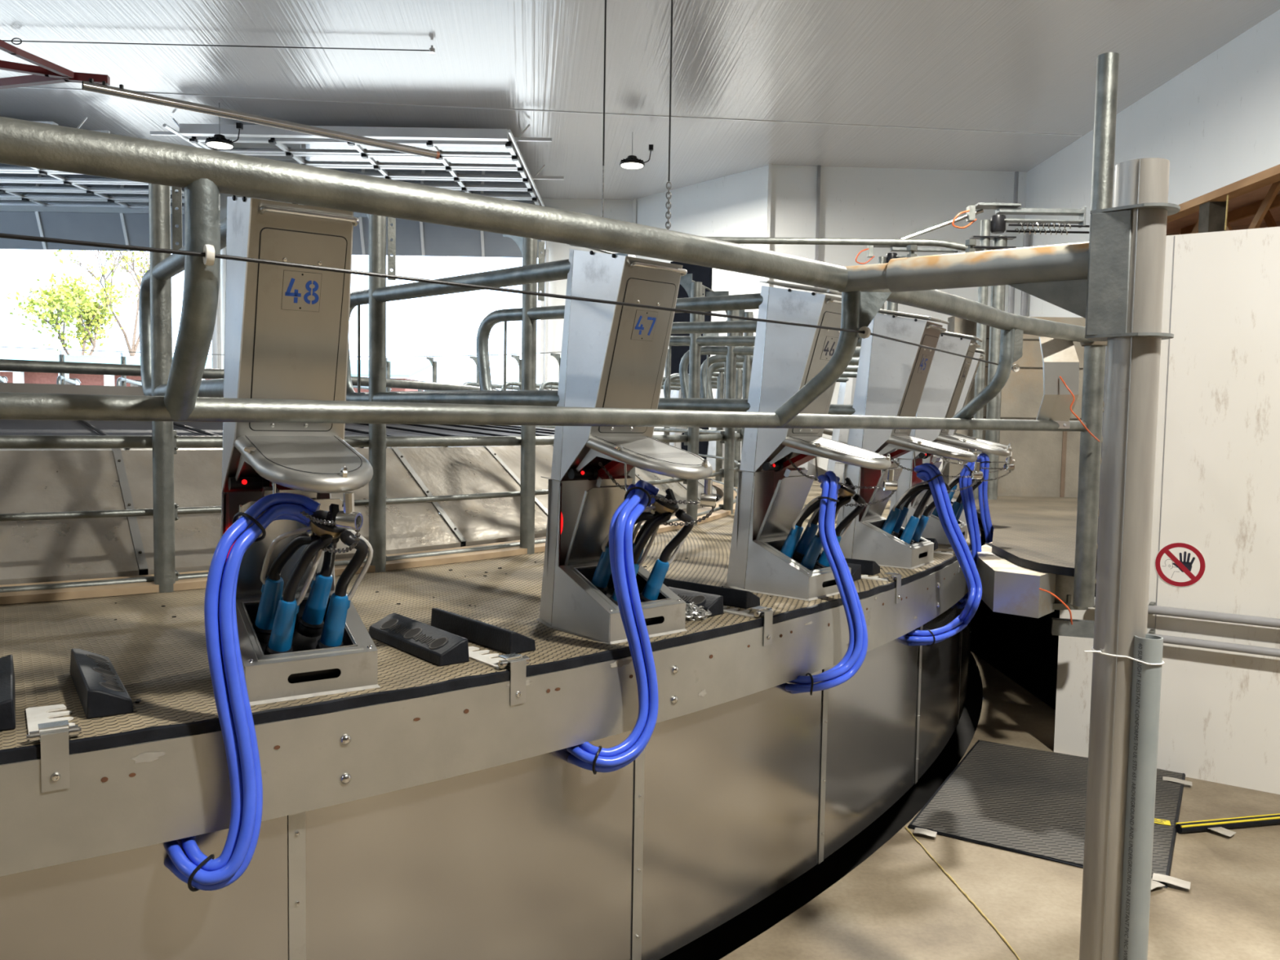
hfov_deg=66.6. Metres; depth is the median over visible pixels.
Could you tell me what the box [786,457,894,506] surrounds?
chain
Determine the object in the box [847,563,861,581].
block
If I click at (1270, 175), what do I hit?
trim
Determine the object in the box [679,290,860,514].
divider
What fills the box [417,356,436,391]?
divider
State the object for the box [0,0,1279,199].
ceiling
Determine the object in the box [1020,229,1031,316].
pipe
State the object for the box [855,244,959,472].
gate post
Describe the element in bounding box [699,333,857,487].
divider
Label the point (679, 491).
sheet
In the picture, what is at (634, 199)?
trim
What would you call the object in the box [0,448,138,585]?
sheet
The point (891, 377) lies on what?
tower
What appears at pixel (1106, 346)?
channel
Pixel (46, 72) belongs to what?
lattice boom
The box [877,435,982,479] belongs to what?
tray
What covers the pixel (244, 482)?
lamp
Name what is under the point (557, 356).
divider
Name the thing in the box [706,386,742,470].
tower
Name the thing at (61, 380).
divider
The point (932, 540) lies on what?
block
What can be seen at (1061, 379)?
cable
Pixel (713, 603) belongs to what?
block
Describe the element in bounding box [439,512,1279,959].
floor
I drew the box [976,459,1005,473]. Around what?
chain
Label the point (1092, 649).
cable tie
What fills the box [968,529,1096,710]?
wall
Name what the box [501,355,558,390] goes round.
divider
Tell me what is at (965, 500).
cluster
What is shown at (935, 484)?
cluster
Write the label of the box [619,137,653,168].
lamp
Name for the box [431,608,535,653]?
block
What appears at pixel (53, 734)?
metal bracket
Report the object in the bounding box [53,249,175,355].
sparse tree
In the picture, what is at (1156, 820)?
label
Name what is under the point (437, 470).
sheet
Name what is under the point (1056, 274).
guard rail
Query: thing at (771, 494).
tower
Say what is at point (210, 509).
rail
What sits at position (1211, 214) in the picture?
timber post
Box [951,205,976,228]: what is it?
switch
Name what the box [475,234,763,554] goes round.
divider
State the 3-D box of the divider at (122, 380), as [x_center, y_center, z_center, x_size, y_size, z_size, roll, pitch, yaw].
[-7.971,-1.193,15.270,0.068,1.520,1.784,0,4,-16]
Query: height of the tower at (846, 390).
1.156 m
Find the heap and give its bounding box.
[685,601,711,620]
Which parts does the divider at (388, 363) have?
post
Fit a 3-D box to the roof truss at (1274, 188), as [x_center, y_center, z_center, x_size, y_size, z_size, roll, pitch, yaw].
[6.545,-2.639,7.863,0.045,0.915,13.032,1,3,0]
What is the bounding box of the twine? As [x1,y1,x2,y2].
[905,826,1020,959]
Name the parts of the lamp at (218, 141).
cord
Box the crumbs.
[114,557,882,703]
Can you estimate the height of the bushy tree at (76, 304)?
12.373 m
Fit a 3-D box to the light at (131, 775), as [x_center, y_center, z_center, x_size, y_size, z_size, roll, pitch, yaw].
[-1.007,0.585,1.932,0.012,0.008,0.001,-1,4,-34]
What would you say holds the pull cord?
attached to the guard rail at (1056, 274)
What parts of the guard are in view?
plate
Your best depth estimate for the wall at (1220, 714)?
4.52 m
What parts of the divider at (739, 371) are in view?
rod, post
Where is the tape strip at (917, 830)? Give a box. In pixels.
[913,827,937,837]
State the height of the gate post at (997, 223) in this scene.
2.497 m
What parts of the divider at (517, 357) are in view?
post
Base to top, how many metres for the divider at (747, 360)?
1.520 m
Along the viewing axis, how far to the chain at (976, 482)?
4.32 m
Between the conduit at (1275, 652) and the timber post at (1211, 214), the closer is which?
the conduit at (1275, 652)
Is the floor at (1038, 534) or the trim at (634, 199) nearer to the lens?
the floor at (1038, 534)
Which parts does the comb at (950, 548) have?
notched plate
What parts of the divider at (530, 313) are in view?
rod, post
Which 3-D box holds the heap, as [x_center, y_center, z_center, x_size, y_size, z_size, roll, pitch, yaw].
[0.150,0.420,3.155,0.159,0.051,0.162,-2,4,-38]
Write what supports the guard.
attached to the bridge slab
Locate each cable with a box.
[1039,587,1072,624]
[1059,376,1100,441]
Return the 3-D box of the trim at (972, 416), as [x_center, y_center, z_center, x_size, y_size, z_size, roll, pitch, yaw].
[4.510,-0.538,8.728,3.400,0.009,0.012,1,3,0]
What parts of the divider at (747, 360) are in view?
rod, post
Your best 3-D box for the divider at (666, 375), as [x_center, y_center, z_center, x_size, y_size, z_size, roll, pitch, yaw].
[0.800,-0.821,11.560,1.784,1.520,0.068,0,4,-22]
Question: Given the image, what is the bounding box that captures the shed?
[0,354,431,392]
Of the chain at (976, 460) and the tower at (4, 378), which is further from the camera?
the tower at (4, 378)
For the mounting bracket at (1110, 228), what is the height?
0.296 m
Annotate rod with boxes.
[0,248,727,356]
[900,208,983,239]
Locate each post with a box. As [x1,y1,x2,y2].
[138,183,226,592]
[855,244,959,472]
[951,202,1089,499]
[1072,52,1119,607]
[1079,157,1169,959]
[1198,200,1226,232]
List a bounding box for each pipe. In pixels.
[0,359,495,391]
[706,236,997,251]
[1007,285,1014,314]
[1013,171,1018,203]
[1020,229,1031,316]
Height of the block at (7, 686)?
0.061 m
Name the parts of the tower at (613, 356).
splash plate, lid, box frame, panel, number plate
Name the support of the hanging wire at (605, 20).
hanging from the ceiling at (997, 65)
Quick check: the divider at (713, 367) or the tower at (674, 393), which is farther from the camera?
the tower at (674, 393)
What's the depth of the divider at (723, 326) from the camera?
4.83 m
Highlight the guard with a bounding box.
[976,542,1088,617]
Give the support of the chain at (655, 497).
hanging from the tower at (613, 356)
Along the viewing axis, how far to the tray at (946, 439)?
5.16 m
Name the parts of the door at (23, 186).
pane, pane, pane, pane, pane, pane, pane, pane, pane, pane, pane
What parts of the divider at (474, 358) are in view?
post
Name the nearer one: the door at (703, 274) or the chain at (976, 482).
the chain at (976, 482)
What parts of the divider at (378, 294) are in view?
rod, post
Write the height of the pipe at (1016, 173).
0.536 m
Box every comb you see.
[468,646,529,706]
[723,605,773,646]
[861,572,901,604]
[933,546,960,573]
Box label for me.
[1154,817,1170,825]
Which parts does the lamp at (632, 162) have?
cord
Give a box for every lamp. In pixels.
[204,102,243,149]
[241,479,247,484]
[560,511,563,533]
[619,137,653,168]
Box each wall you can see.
[0,192,633,390]
[632,165,768,460]
[768,164,1026,471]
[942,315,1085,530]
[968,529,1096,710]
[1025,9,1279,317]
[1053,226,1279,794]
[1166,221,1279,235]
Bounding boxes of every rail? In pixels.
[0,116,1094,431]
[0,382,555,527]
[0,425,740,448]
[0,453,740,521]
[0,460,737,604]
[0,478,737,592]
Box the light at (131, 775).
[128,773,135,777]
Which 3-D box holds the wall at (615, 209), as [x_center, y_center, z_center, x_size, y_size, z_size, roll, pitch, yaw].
[-10.063,-2.325,17.276,19.800,5.500,0.150,1,3,0]
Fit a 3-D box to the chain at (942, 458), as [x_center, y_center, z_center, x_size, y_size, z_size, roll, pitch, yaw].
[1.786,-0.077,5.240,0.418,0.174,0.060,2,4,18]
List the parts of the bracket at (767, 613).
notched plate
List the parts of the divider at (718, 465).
post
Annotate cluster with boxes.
[164,493,373,891]
[566,480,693,774]
[780,471,867,695]
[881,462,982,646]
[931,461,983,608]
[948,453,993,542]
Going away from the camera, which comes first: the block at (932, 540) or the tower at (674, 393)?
the block at (932, 540)
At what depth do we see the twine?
3.40 m
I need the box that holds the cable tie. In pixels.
[1084,646,1164,665]
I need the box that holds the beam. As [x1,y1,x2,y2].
[1051,617,1094,638]
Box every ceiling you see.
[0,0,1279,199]
[1166,183,1279,233]
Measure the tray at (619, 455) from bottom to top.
0.191 m
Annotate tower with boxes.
[0,376,8,382]
[65,377,80,385]
[130,380,142,386]
[221,195,380,705]
[536,244,716,644]
[669,386,702,448]
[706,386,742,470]
[722,280,897,600]
[797,428,832,479]
[826,377,856,482]
[835,309,982,568]
[888,331,1014,544]
[921,348,1014,523]
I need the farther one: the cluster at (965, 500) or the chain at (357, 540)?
the cluster at (965, 500)
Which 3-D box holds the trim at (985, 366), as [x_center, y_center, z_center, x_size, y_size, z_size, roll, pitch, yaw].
[4.517,-0.988,8.700,3.400,0.009,0.012,1,3,0]
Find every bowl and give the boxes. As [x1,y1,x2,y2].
[306,503,346,539]
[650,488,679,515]
[837,477,856,497]
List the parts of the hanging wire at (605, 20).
cord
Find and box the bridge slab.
[977,517,991,546]
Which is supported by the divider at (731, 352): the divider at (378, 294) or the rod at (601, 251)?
the rod at (601, 251)
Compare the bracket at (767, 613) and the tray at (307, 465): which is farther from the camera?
the bracket at (767, 613)
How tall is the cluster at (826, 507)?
0.789 m
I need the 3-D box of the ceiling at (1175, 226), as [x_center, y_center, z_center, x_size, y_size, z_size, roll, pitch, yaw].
[9.256,-3.290,4.298,6.600,0.950,21.000,1,3,0]
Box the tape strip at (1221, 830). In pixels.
[1208,826,1235,836]
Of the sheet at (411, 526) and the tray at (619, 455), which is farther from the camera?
the sheet at (411, 526)
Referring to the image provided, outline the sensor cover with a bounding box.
[1035,336,1079,428]
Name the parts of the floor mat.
tape strip, tape strip, tape strip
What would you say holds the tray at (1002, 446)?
on the tower at (975, 363)
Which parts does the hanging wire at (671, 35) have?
cord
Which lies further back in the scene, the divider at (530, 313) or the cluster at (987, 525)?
the cluster at (987, 525)
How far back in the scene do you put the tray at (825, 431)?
10.98 m
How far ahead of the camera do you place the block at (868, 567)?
4.10 m
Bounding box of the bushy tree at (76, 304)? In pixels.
[5,269,132,355]
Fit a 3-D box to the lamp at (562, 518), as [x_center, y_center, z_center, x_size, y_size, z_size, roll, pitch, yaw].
[-0.244,0.132,2.980,0.014,0.090,0.048,2,4,12]
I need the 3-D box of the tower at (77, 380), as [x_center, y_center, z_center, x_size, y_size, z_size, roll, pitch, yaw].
[-9.242,-1.065,15.804,0.295,1.156,0.618,-1,4,-23]
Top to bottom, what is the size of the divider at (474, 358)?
1.520 m
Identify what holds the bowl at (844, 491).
on the cluster at (826, 507)
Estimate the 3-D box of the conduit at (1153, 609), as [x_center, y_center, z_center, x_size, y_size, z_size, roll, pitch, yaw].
[3.191,0.655,4.159,2.296,0.050,0.086,3,4,33]
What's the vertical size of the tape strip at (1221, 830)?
0.009 m
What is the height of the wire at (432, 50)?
0.085 m
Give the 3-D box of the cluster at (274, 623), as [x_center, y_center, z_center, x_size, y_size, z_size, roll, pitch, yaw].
[-0.835,0.424,2.141,0.309,0.796,0.433,4,4,38]
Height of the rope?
0.345 m
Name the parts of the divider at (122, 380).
post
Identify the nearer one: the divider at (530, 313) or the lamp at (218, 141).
the divider at (530, 313)
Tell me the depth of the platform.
2.52 m
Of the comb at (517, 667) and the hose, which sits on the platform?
the comb at (517, 667)
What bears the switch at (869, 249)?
attached to the gate post at (891, 306)
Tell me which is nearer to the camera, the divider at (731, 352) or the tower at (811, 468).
the divider at (731, 352)
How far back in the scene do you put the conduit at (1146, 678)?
2.26 m
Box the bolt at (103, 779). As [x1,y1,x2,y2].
[101,777,107,782]
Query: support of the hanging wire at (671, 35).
hanging from the ceiling at (997, 65)
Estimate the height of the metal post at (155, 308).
1.520 m
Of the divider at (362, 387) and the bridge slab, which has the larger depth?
the divider at (362, 387)
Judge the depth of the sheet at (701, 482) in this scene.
8.00 m
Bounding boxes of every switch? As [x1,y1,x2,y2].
[855,244,874,264]
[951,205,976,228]
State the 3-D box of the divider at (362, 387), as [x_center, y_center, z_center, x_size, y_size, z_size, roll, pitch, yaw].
[-4.535,-1.156,15.589,0.068,1.520,1.784,2,4,12]
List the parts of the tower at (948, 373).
splash plate, box frame, panel, lid, number plate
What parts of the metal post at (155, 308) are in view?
post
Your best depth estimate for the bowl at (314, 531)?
2.14 m
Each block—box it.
[0,654,15,730]
[70,648,133,719]
[368,613,469,666]
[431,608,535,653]
[662,577,759,608]
[666,586,723,617]
[844,558,879,575]
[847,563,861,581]
[924,537,937,550]
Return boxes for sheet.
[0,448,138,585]
[111,448,222,574]
[330,447,460,559]
[391,445,547,546]
[484,444,553,515]
[635,466,702,512]
[635,475,675,521]
[673,477,704,506]
[697,479,716,493]
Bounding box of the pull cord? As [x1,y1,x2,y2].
[0,232,1013,368]
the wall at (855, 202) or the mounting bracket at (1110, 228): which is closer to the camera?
the mounting bracket at (1110, 228)
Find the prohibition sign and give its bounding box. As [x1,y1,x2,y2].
[1155,542,1205,586]
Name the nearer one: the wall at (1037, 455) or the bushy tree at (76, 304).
the wall at (1037, 455)
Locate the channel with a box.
[1095,346,1106,579]
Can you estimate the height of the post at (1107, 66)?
2.390 m
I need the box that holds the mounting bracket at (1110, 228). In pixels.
[1084,202,1180,341]
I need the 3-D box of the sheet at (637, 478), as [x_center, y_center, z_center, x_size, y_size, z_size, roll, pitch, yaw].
[-0.172,0.010,6.190,0.640,0.480,0.700,3,4,27]
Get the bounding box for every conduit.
[1093,599,1279,627]
[1119,634,1163,959]
[1146,628,1279,657]
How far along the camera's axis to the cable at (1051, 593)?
3.73 m
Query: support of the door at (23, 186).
in the wall at (615, 209)
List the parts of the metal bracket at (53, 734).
notched plate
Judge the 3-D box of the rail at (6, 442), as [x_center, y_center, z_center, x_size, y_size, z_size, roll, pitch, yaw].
[-5.630,-0.515,8.631,13.019,0.045,13.019,1,3,3]
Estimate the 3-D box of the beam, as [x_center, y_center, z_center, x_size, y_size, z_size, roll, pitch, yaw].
[2.068,0.705,4.639,0.196,0.075,0.050,2,4,18]
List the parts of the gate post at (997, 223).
post, post, threaded rod, threaded rod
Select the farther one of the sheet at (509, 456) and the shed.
the shed
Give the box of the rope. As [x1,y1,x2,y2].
[1224,194,1228,230]
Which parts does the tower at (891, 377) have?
splash plate, box frame, lid, panel, number plate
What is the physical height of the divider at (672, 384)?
1.520 m
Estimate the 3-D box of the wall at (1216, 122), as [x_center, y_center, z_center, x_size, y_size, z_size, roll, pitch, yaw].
[5.862,-1.306,4.924,0.120,5.500,22.000,1,3,0]
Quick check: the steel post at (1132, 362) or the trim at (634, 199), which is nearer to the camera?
the steel post at (1132, 362)
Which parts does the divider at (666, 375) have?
post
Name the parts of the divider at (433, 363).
post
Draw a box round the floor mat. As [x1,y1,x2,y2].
[907,739,1191,889]
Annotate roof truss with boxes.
[1180,193,1279,234]
[1191,181,1279,233]
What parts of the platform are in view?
skirt panel, skirt panel, skirt panel, skirt panel, skirt panel, skirt panel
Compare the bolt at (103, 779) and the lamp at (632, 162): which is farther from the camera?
the lamp at (632, 162)
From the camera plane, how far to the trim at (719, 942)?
4.72 m
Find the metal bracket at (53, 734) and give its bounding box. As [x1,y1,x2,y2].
[25,703,81,792]
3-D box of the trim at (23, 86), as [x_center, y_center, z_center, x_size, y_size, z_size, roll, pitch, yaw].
[-6.048,-4.671,11.743,23.852,0.008,0.022,1,4,-5]
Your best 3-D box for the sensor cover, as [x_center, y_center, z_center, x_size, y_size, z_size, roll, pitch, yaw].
[1.772,-0.433,4.141,0.156,0.427,0.102,1,3,0]
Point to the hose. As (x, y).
(1272, 819)
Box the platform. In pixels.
[0,464,981,959]
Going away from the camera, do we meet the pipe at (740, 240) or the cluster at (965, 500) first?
the cluster at (965, 500)
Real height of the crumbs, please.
0.005 m
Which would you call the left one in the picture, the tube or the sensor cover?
the tube
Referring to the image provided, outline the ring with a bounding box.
[1011,364,1019,372]
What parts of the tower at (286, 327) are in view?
splash plate, panel, number plate, box frame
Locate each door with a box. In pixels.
[0,116,221,368]
[150,118,564,383]
[670,261,711,458]
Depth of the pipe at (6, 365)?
5.29 m
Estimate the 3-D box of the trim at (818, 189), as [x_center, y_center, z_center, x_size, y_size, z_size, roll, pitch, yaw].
[2.633,-1.959,14.735,0.045,5.500,0.040,1,3,0]
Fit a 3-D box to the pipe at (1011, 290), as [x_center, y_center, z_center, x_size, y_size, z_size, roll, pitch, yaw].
[5.559,-2.792,14.571,0.086,0.790,0.090,1,3,0]
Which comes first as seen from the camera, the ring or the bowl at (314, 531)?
the bowl at (314, 531)
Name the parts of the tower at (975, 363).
panel, lid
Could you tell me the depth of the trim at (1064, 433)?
8.74 m
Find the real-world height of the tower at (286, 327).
1.156 m
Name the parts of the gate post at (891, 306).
post, post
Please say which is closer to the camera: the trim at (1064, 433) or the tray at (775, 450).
the tray at (775, 450)
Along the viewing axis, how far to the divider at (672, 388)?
13.40 m
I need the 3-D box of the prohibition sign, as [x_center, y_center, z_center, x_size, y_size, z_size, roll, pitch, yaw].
[2.556,0.401,4.611,0.212,0.212,0.002,3,4,33]
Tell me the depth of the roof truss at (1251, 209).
12.68 m
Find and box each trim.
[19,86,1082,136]
[129,515,982,959]
[632,198,636,257]
[764,164,771,286]
[809,164,821,463]
[971,416,1080,419]
[985,366,1083,368]
[1059,431,1066,497]
[1155,235,1175,633]
[1166,164,1279,222]
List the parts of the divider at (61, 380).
post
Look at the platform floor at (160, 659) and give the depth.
2.79 m
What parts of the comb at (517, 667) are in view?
notched plate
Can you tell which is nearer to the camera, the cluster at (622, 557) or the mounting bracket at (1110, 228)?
the mounting bracket at (1110, 228)
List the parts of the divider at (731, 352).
rod, post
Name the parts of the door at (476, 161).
pane, pane, pane, pane, pane, pane, pane, pane, pane, pane, pane, pane, pane, pane, pane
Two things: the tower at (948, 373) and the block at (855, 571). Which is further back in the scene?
the tower at (948, 373)
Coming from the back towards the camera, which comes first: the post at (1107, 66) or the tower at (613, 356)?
the post at (1107, 66)
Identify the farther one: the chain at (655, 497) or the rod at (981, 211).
the rod at (981, 211)
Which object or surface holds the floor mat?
on the floor at (898, 904)
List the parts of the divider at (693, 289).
rod, post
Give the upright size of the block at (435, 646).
0.061 m
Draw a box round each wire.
[2,37,435,53]
[601,0,606,217]
[665,0,672,229]
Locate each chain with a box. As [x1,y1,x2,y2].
[271,481,360,553]
[599,462,715,525]
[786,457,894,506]
[885,453,979,492]
[938,456,1010,481]
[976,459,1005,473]
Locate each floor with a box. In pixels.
[0,470,980,764]
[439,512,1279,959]
[953,495,1077,576]
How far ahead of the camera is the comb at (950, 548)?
4.81 m
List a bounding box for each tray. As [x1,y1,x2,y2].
[234,435,373,530]
[568,436,716,506]
[760,435,897,491]
[822,428,832,435]
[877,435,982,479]
[917,434,1014,471]
[952,433,1014,463]
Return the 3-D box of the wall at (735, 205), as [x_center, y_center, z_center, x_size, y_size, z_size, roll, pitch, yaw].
[0.915,-2.065,16.006,0.120,5.500,3.223,-2,5,-40]
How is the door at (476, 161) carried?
in the wall at (615, 209)
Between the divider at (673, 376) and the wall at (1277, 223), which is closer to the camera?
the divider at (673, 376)
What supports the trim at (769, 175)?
attached to the wall at (735, 205)
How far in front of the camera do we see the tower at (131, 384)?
15.99 m
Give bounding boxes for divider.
[56,350,76,384]
[116,352,142,386]
[346,213,570,572]
[352,385,368,389]
[386,357,431,391]
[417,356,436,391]
[462,355,537,390]
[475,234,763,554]
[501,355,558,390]
[538,353,560,390]
[611,253,855,533]
[661,385,680,390]
[662,348,742,444]
[662,381,717,388]
[663,373,742,398]
[667,273,862,525]
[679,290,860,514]
[688,333,853,481]
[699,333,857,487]
[700,309,859,497]
[707,319,857,462]
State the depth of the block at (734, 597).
3.36 m
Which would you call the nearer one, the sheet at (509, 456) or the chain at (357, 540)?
the chain at (357, 540)
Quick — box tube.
[81,78,439,159]
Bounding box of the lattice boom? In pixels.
[0,39,110,88]
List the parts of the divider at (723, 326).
post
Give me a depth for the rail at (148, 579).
3.56 m
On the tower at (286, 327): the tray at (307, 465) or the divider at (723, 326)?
the tray at (307, 465)
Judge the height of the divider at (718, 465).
1.520 m
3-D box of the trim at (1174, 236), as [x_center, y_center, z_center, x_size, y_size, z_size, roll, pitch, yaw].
[2.486,0.128,4.646,0.004,2.550,0.004,3,4,33]
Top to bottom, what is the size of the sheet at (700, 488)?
0.480 m
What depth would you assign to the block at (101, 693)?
2.08 m
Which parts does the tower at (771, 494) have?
splash plate, lid, box frame, panel, number plate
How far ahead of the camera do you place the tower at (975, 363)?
6.08 m

